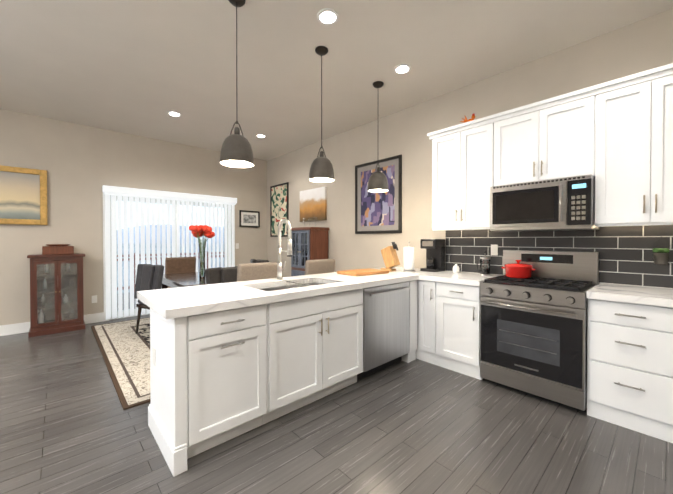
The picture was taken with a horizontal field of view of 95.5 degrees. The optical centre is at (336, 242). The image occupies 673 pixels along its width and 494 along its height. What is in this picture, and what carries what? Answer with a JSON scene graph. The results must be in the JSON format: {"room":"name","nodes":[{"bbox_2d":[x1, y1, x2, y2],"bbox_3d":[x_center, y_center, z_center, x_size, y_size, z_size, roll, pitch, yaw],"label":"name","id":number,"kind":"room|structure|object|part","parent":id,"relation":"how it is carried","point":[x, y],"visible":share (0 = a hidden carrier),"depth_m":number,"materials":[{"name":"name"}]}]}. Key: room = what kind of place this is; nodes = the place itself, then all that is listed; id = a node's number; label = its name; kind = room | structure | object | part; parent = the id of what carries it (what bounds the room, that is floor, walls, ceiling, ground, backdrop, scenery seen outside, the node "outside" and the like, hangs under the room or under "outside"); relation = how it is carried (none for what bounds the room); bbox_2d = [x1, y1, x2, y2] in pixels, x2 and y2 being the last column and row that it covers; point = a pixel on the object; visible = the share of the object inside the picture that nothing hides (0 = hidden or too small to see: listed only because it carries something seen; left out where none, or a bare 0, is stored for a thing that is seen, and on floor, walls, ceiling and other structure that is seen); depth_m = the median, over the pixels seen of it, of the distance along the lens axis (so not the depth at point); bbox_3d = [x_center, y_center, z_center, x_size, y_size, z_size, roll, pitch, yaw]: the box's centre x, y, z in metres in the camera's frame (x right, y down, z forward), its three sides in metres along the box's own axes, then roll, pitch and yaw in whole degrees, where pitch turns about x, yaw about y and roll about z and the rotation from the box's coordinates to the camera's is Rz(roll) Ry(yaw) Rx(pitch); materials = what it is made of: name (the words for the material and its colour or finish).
{"room":"kitchen and dining room","nodes":[
{"label":"kitchen and dining room","id":0,"kind":"room"},
{"bbox_2d":[0,109,266,325],"bbox_3d":[-4.337,-0.279,4.464,7.370,3.083,0.160,-1,1,-42],"label":"wall","id":1,"kind":"structure","parent":0,"point":[82,165],"depth_m":4.78,"materials":[{"name":"paint"}]},
{"bbox_2d":[0,165,47,224],"bbox_3d":[-4.584,-0.649,4.092,1.030,0.790,0.045,-1,1,-42],"label":"framed picture","id":2,"kind":"object","parent":1,"relation":"attached to","point":[23,196],"visible":1,"depth_m":4.27,"materials":[{"name":"gold metal"}]},
{"bbox_2d":[0,312,103,335],"bbox_3d":[-5.296,1.202,3.479,4.225,0.140,0.020,-1,1,-42],"label":"baseboard","id":3,"kind":"structure","parent":1,"relation":"attached to","point":[11,329],"depth_m":4.28,"materials":[{"name":"white wood"}]},
{"bbox_2d":[92,295,96,302],"bbox_3d":[-3.827,0.891,4.829,0.070,0.115,0.005,-1,1,-42],"label":"outlet","id":4,"kind":"object","parent":1,"relation":"attached to","point":[94,299],"visible":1,"depth_m":4.83,"materials":[{"name":"white plastic"}]},
{"bbox_2d":[103,193,234,320],"bbox_3d":[-2.974,0.173,5.682,2.190,2.155,0.148,-1,1,-42],"label":"window","id":5,"kind":"structure","parent":1,"relation":"in","point":[104,282],"depth_m":5.25,"materials":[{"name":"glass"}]},
{"bbox_2d":[102,185,236,319],"bbox_3d":[-2.887,0.151,5.587,2.200,2.130,0.105,-1,1,-42],"label":"vertical blinds","id":6,"kind":"object","parent":5,"relation":"attached to","point":[126,192],"visible":0.81,"depth_m":5.25,"materials":[{"name":"plastic"}]},
{"bbox_2d":[239,210,259,226],"bbox_3d":[-1.869,-0.513,6.585,0.460,0.350,0.030,-1,1,-42],"label":"picture","id":7,"kind":"object","parent":1,"relation":"attached to","point":[249,218],"visible":1,"depth_m":6.58},
{"bbox_2d":[0,314,672,493],"bbox_3d":[-1.186,1.344,1.269,7.370,0.100,9.153,-1,1,-42],"label":"floor","id":8,"kind":"structure","parent":0,"point":[69,424],"depth_m":1.96,"materials":[{"name":"grey wood"}]},
{"bbox_2d":[27,244,85,337],"bbox_3d":[-4.003,0.642,4.389,0.600,1.243,0.355,-1,1,-42],"label":"curio cabinet","id":9,"kind":"object","parent":8,"relation":"on","point":[56,289],"visible":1,"depth_m":4.34,"materials":[{"name":"red wood"}]},
{"bbox_2d":[91,317,150,409],"bbox_3d":[-1.760,1.258,4.290,2.440,0.011,3.050,-1,1,-42],"label":"rug","id":10,"kind":"object","parent":8,"relation":"on","point":[124,348],"visible":0.36,"depth_m":3.39,"materials":[{"name":"beige fabric"}]},
{"bbox_2d":[134,264,163,333],"bbox_3d":[-2.481,0.772,4.300,0.526,0.955,0.487,0,1,28],"label":"dining chair","id":11,"kind":"object","parent":10,"relation":"on","point":[149,276],"visible":0.46,"depth_m":4.11,"materials":[{"name":"black leather"}]},
{"bbox_2d":[165,257,195,287],"bbox_3d":[-2.640,0.748,5.293,0.500,0.985,0.524,-1,1,-42],"label":"dining chair","id":12,"kind":"object","parent":10,"relation":"on","point":[180,265],"visible":0.42,"depth_m":5.37,"materials":[{"name":"brown fabric"}]},
{"bbox_2d":[161,271,205,288],"bbox_3d":[-1.948,0.873,4.507,0.980,0.752,1.530,-1,1,-42],"label":"dining table","id":13,"kind":"object","parent":10,"relation":"on","point":[174,280],"visible":0.06,"depth_m":4.28,"materials":[{"name":"brown wood"}]},
{"bbox_2d":[189,225,214,277],"bbox_3d":[-1.943,0.123,4.386,0.322,0.748,0.408,-1,1,-42],"label":"flower vase","id":14,"kind":"object","parent":13,"relation":"on","point":[198,232],"visible":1,"depth_m":4.33,"materials":[{"name":"clear glass"}]},
{"bbox_2d":[205,266,237,284],"bbox_3d":[-1.349,0.768,3.687,0.546,0.975,0.508,-1,1,-42],"label":"dining chair","id":15,"kind":"object","parent":10,"relation":"on","point":[217,275],"visible":0.1,"depth_m":3.48,"materials":[{"name":"black leather"}]},
{"bbox_2d":[237,262,276,281],"bbox_3d":[-0.764,0.742,3.313,0.480,1.035,0.491,-1,1,-42],"label":"counter stool","id":16,"kind":"object","parent":10,"relation":"on","point":[254,271],"visible":0.27,"depth_m":3.38,"materials":[{"name":"beige fabric"}]},
{"bbox_2d":[250,259,268,262],"bbox_3d":[-1.383,0.761,4.976,0.508,0.965,0.546,-1,1,-42],"label":"dining chair","id":17,"kind":"object","parent":10,"relation":"on","point":[256,261],"visible":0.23,"depth_m":5.08,"materials":[{"name":"brown wood"}]},
{"bbox_2d":[305,259,334,274],"bbox_3d":[-0.093,0.736,3.899,0.480,1.035,0.491,-1,1,-42],"label":"counter stool","id":18,"kind":"object","parent":10,"relation":"on","point":[319,266],"visible":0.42,"depth_m":3.97,"materials":[{"name":"beige fabric"}]},
{"bbox_2d":[148,302,279,476],"bbox_3d":[-0.861,0.846,2.141,0.653,0.878,0.610,-1,1,-42],"label":"base cabinet","id":19,"kind":"object","parent":8,"relation":"on","point":[218,377],"depth_m":1.89,"materials":[{"name":"white wood"}]},
{"bbox_2d":[153,347,155,365],"bbox_3d":[-1.219,0.759,2.043,0.006,0.115,0.070,-1,1,-42],"label":"outlet","id":20,"kind":"object","parent":19,"relation":"attached to","point":[154,356],"visible":0.96,"depth_m":2.03,"materials":[{"name":"white plastic"}]},
{"bbox_2d":[291,217,328,275],"bbox_3d":[-0.487,0.403,5.371,0.428,1.701,0.620,-1,1,-42],"label":"hutch","id":21,"kind":"object","parent":8,"relation":"on","point":[309,243],"visible":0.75,"depth_m":5.20,"materials":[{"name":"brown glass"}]},
{"bbox_2d":[357,281,409,379],"bbox_3d":[0.334,0.838,3.174,0.704,0.869,0.607,-1,1,-42],"label":"dishwasher","id":22,"kind":"object","parent":8,"relation":"on","point":[385,326],"visible":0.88,"depth_m":2.94,"materials":[{"name":"silver metal"}]},
{"bbox_2d":[403,280,415,359],"bbox_3d":[0.901,0.831,3.752,0.608,0.878,0.610,-1,1,-42],"label":"base cabinet","id":23,"kind":"object","parent":8,"relation":"on","point":[411,355],"depth_m":3.26,"materials":[{"name":"white wood"}]},
{"bbox_2d":[137,267,420,318],"bbox_3d":[-0.054,0.465,2.970,3.068,0.236,0.810,-1,1,-42],"label":"countertop","id":24,"kind":"structure","parent":23,"relation":"on","point":[171,303],"depth_m":2.25,"materials":[{"name":"stone"}]},
{"bbox_2d":[276,219,292,279],"bbox_3d":[-0.470,0.061,2.852,0.101,0.572,0.226,-1,1,-42],"label":"faucet","id":25,"kind":"object","parent":24,"relation":"on","point":[289,251],"visible":1,"depth_m":2.88,"materials":[{"name":"silver metal"}]},
{"bbox_2d":[286,278,342,288],"bbox_3d":[-0.203,0.463,2.792,0.357,0.224,0.397,-1,1,-42],"label":"rack","id":26,"kind":"object","parent":24,"relation":"in","point":[296,283],"visible":0.31,"depth_m":2.84,"materials":[{"name":"silver metal"}]},
{"bbox_2d":[337,268,388,275],"bbox_3d":[0.299,0.326,3.406,0.500,0.032,0.320,0,1,-38],"label":"cutting board","id":27,"kind":"object","parent":24,"relation":"on","point":[362,272],"visible":1,"depth_m":3.31,"materials":[{"name":"brown wood"}]},
{"bbox_2d":[381,242,399,270],"bbox_3d":[0.647,0.163,3.684,0.110,0.352,0.218,-1,1,-42],"label":"knife block","id":28,"kind":"object","parent":24,"relation":"on","point":[390,257],"visible":0.94,"depth_m":3.64,"materials":[{"name":"brown wood"}]},
{"bbox_2d":[402,242,414,271],"bbox_3d":[0.862,0.163,3.634,0.150,0.354,0.150,-1,1,-42],"label":"paper towel","id":29,"kind":"object","parent":24,"relation":"on","point":[408,259],"visible":1,"depth_m":3.58,"materials":[{"name":"white paper"}]},
{"bbox_2d":[420,239,444,271],"bbox_3d":[1.157,0.147,3.674,0.231,0.385,0.200,-1,1,-42],"label":"coffee maker","id":30,"kind":"object","parent":24,"relation":"on","point":[435,255],"visible":1,"depth_m":3.62,"materials":[{"name":"black plastic"}]},
{"bbox_2d":[416,280,482,379],"bbox_3d":[1.333,0.835,3.280,0.608,0.878,0.669,-1,1,-42],"label":"base cabinet","id":31,"kind":"object","parent":8,"relation":"on","point":[447,314],"depth_m":3.07,"materials":[{"name":"white wood"}]},
{"bbox_2d":[421,271,500,285],"bbox_3d":[1.339,0.370,3.246,0.638,0.050,0.619,-1,1,-42],"label":"countertop","id":32,"kind":"structure","parent":31,"relation":"on","point":[465,278],"depth_m":3.14,"materials":[{"name":"stone"}]},
{"bbox_2d":[453,264,459,272],"bbox_3d":[1.365,0.290,3.486,0.076,0.102,0.076,-1,1,-42],"label":"canister","id":33,"kind":"object","parent":32,"relation":"on","point":[456,268],"visible":1,"depth_m":3.46,"materials":[{"name":"white ceramic"}]},
{"bbox_2d":[476,251,489,275],"bbox_3d":[1.567,0.214,3.263,0.100,0.259,0.140,-1,1,-42],"label":"press","id":34,"kind":"object","parent":32,"relation":"on","point":[484,271],"visible":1,"depth_m":3.24,"materials":[{"name":"silver metal"}]},
{"bbox_2d":[480,250,598,411],"bbox_3d":[1.773,0.679,2.708,0.688,1.198,0.755,-1,1,-42],"label":"range","id":35,"kind":"object","parent":8,"relation":"on","point":[533,334],"depth_m":2.54,"materials":[{"name":"silver metal"}]},
{"bbox_3d":[1.735,0.246,2.917,0.236,0.166,0.284,-1,1,-42],"label":"dutch oven","id":36,"kind":"part","parent":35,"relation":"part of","materials":[{"name":"red metal"}]},
{"bbox_2d":[587,298,672,442],"bbox_3d":[2.287,0.845,2.236,0.608,0.878,0.623,-1,1,-42],"label":"base cabinet","id":37,"kind":"object","parent":8,"relation":"on","point":[630,345],"depth_m":2.08,"materials":[{"name":"white wood"}]},
{"bbox_2d":[587,283,672,307],"bbox_3d":[2.276,0.380,2.221,0.638,0.050,0.623,-1,1,-42],"label":"countertop","id":38,"kind":"structure","parent":37,"relation":"on","point":[655,296],"depth_m":2.15,"materials":[{"name":"stone"}]},
{"bbox_2d":[0,0,672,160],"bbox_3d":[-1.191,-1.838,1.124,7.530,0.100,9.313,-1,1,-42],"label":"ceiling","id":39,"kind":"structure","parent":0,"point":[142,68],"depth_m":2.96,"materials":[{"name":"paint"}]},
{"bbox_2d":[167,111,180,116],"bbox_3d":[-2.271,-1.811,4.276,0.163,0.012,0.177,-1,1,-42],"label":"recessed light","id":40,"kind":"object","parent":39,"relation":"in","point":[172,113],"depth_m":4.27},
{"bbox_2d":[220,0,253,167],"bbox_3d":[-0.736,-1.189,2.256,0.244,1.218,0.244,-1,1,-42],"label":"pendant light","id":41,"kind":"object","parent":39,"relation":"hanging from","point":[236,150],"visible":1,"depth_m":2.20,"materials":[{"name":"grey metal"}]},
{"bbox_2d":[256,134,265,137],"bbox_3d":[-1.283,-1.820,5.181,0.174,0.012,0.181,-1,1,-42],"label":"recessed light","id":42,"kind":"object","parent":39,"relation":"in","point":[257,135],"depth_m":5.18,"materials":[{"name":"white"}]},
{"bbox_2d":[309,46,334,182],"bbox_3d":[-0.139,-1.195,2.863,0.244,1.218,0.244,-1,1,-42],"label":"pendant light","id":43,"kind":"object","parent":39,"relation":"hanging from","point":[321,169],"visible":1,"depth_m":2.81,"materials":[{"name":"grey metal"}]},
{"bbox_2d":[317,8,337,24],"bbox_3d":[-0.069,-1.793,2.417,0.173,0.012,0.173,-1,1,-42],"label":"recessed light","id":44,"kind":"object","parent":39,"relation":"in","point":[327,16],"depth_m":2.41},
{"bbox_2d":[367,81,388,192],"bbox_3d":[0.473,-1.201,3.483,0.244,1.218,0.244,-1,1,-42],"label":"pendant light","id":45,"kind":"object","parent":39,"relation":"hanging from","point":[378,182],"visible":1,"depth_m":3.42,"materials":[{"name":"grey metal"}]},
{"bbox_2d":[394,64,410,73],"bbox_3d":[0.679,-1.800,3.153,0.177,0.012,0.174,-1,1,-42],"label":"recessed light","id":46,"kind":"object","parent":39,"relation":"in","point":[402,68],"depth_m":3.16,"materials":[{"name":"white"}]},
{"bbox_2d":[267,8,672,276],"bbox_3d":[1.529,-0.271,3.626,0.160,3.083,9.313,-1,1,-42],"label":"wall","id":47,"kind":"structure","parent":0,"point":[645,44],"depth_m":3.99,"materials":[{"name":"paint"}]},
{"bbox_2d":[270,182,288,236],"bbox_3d":[-1.217,-0.682,6.481,0.030,1.110,0.680,-1,1,-42],"label":"poster","id":48,"kind":"object","parent":47,"relation":"attached to","point":[279,202],"visible":0.94,"depth_m":6.49,"materials":[{"name":"paper"}]},
{"bbox_2d":[300,186,326,221],"bbox_3d":[-0.443,-0.694,5.631,0.035,0.590,0.760,-1,1,-42],"label":"picture","id":49,"kind":"object","parent":47,"relation":"attached to","point":[313,203],"visible":1,"depth_m":5.57},
{"bbox_2d":[355,155,401,233],"bbox_3d":[0.594,-0.673,4.500,0.030,1.070,0.870,-1,1,-42],"label":"framed picture","id":50,"kind":"object","parent":47,"relation":"attached to","point":[376,213],"visible":0.96,"depth_m":4.45},
{"bbox_2d":[431,115,502,230],"bbox_3d":[1.457,-0.689,3.336,0.326,1.065,0.733,-1,1,-42],"label":"upper cabinet","id":51,"kind":"object","parent":47,"relation":"attached to","point":[467,160],"depth_m":3.21,"materials":[{"name":"white wood"}]},
{"bbox_2d":[460,114,476,122],"bbox_3d":[1.433,-1.326,3.321,0.058,0.141,0.183,-1,1,-42],"label":"rooster figurine","id":52,"kind":"object","parent":51,"relation":"on","point":[468,120],"visible":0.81,"depth_m":3.29,"materials":[{"name":"orange ceramic"}]},
{"bbox_2d":[503,87,598,184],"bbox_3d":[1.921,-0.879,2.826,0.326,0.675,0.768,-1,1,-42],"label":"upper cabinet","id":53,"kind":"object","parent":47,"relation":"attached to","point":[556,138],"depth_m":2.65,"materials":[{"name":"white wood"}]},
{"bbox_2d":[490,174,598,230],"bbox_3d":[1.860,-0.326,2.777,0.463,0.421,0.755,-1,1,-42],"label":"microwave","id":54,"kind":"object","parent":53,"relation":"attached to","point":[567,203],"visible":1,"depth_m":2.60,"materials":[{"name":"silver metal"}]},
{"bbox_2d":[445,225,672,288],"bbox_3d":[2.023,0.098,2.960,0.010,0.496,2.058,-1,1,-42],"label":"tile backsplash","id":55,"kind":"structure","parent":47,"relation":"attached to","point":[626,255],"depth_m":2.66,"materials":[{"name":"black tile"}]},
{"bbox_2d":[491,245,497,254],"bbox_3d":[1.702,0.076,3.298,0.008,0.115,0.070,-1,1,-42],"label":"outlet","id":56,"kind":"object","parent":55,"relation":"attached to","point":[494,249],"visible":1,"depth_m":3.29,"materials":[{"name":"white plastic"}]},
{"bbox_2d":[652,236,669,263],"bbox_3d":[2.499,0.056,2.352,0.106,0.214,0.090,-1,1,-42],"label":"hanging planter","id":57,"kind":"object","parent":55,"relation":"attached to","point":[661,258],"visible":0.98,"depth_m":2.32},
{"bbox_2d":[595,67,672,226],"bbox_3d":[2.368,-0.679,2.339,0.326,1.065,0.687,-1,1,-42],"label":"upper cabinet","id":58,"kind":"object","parent":47,"relation":"attached to","point":[614,138],"depth_m":2.27,"materials":[{"name":"white wood"}]},
{"label":"outside","id":59,"kind":"structure","parent":0,"visible":0},
{"bbox_2d":[117,251,223,310],"bbox_3d":[-4.181,0.840,6.787,7.300,1.120,3.038,-1,1,-42],"label":"deck","id":60,"kind":"object","parent":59,"point":[151,262],"depth_m":7.77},
{"bbox_2d":[117,224,223,293],"bbox_3d":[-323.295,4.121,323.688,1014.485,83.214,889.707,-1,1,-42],"label":"ground","id":61,"kind":"structure","parent":59,"point":[166,247],"depth_m":477.09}
]}

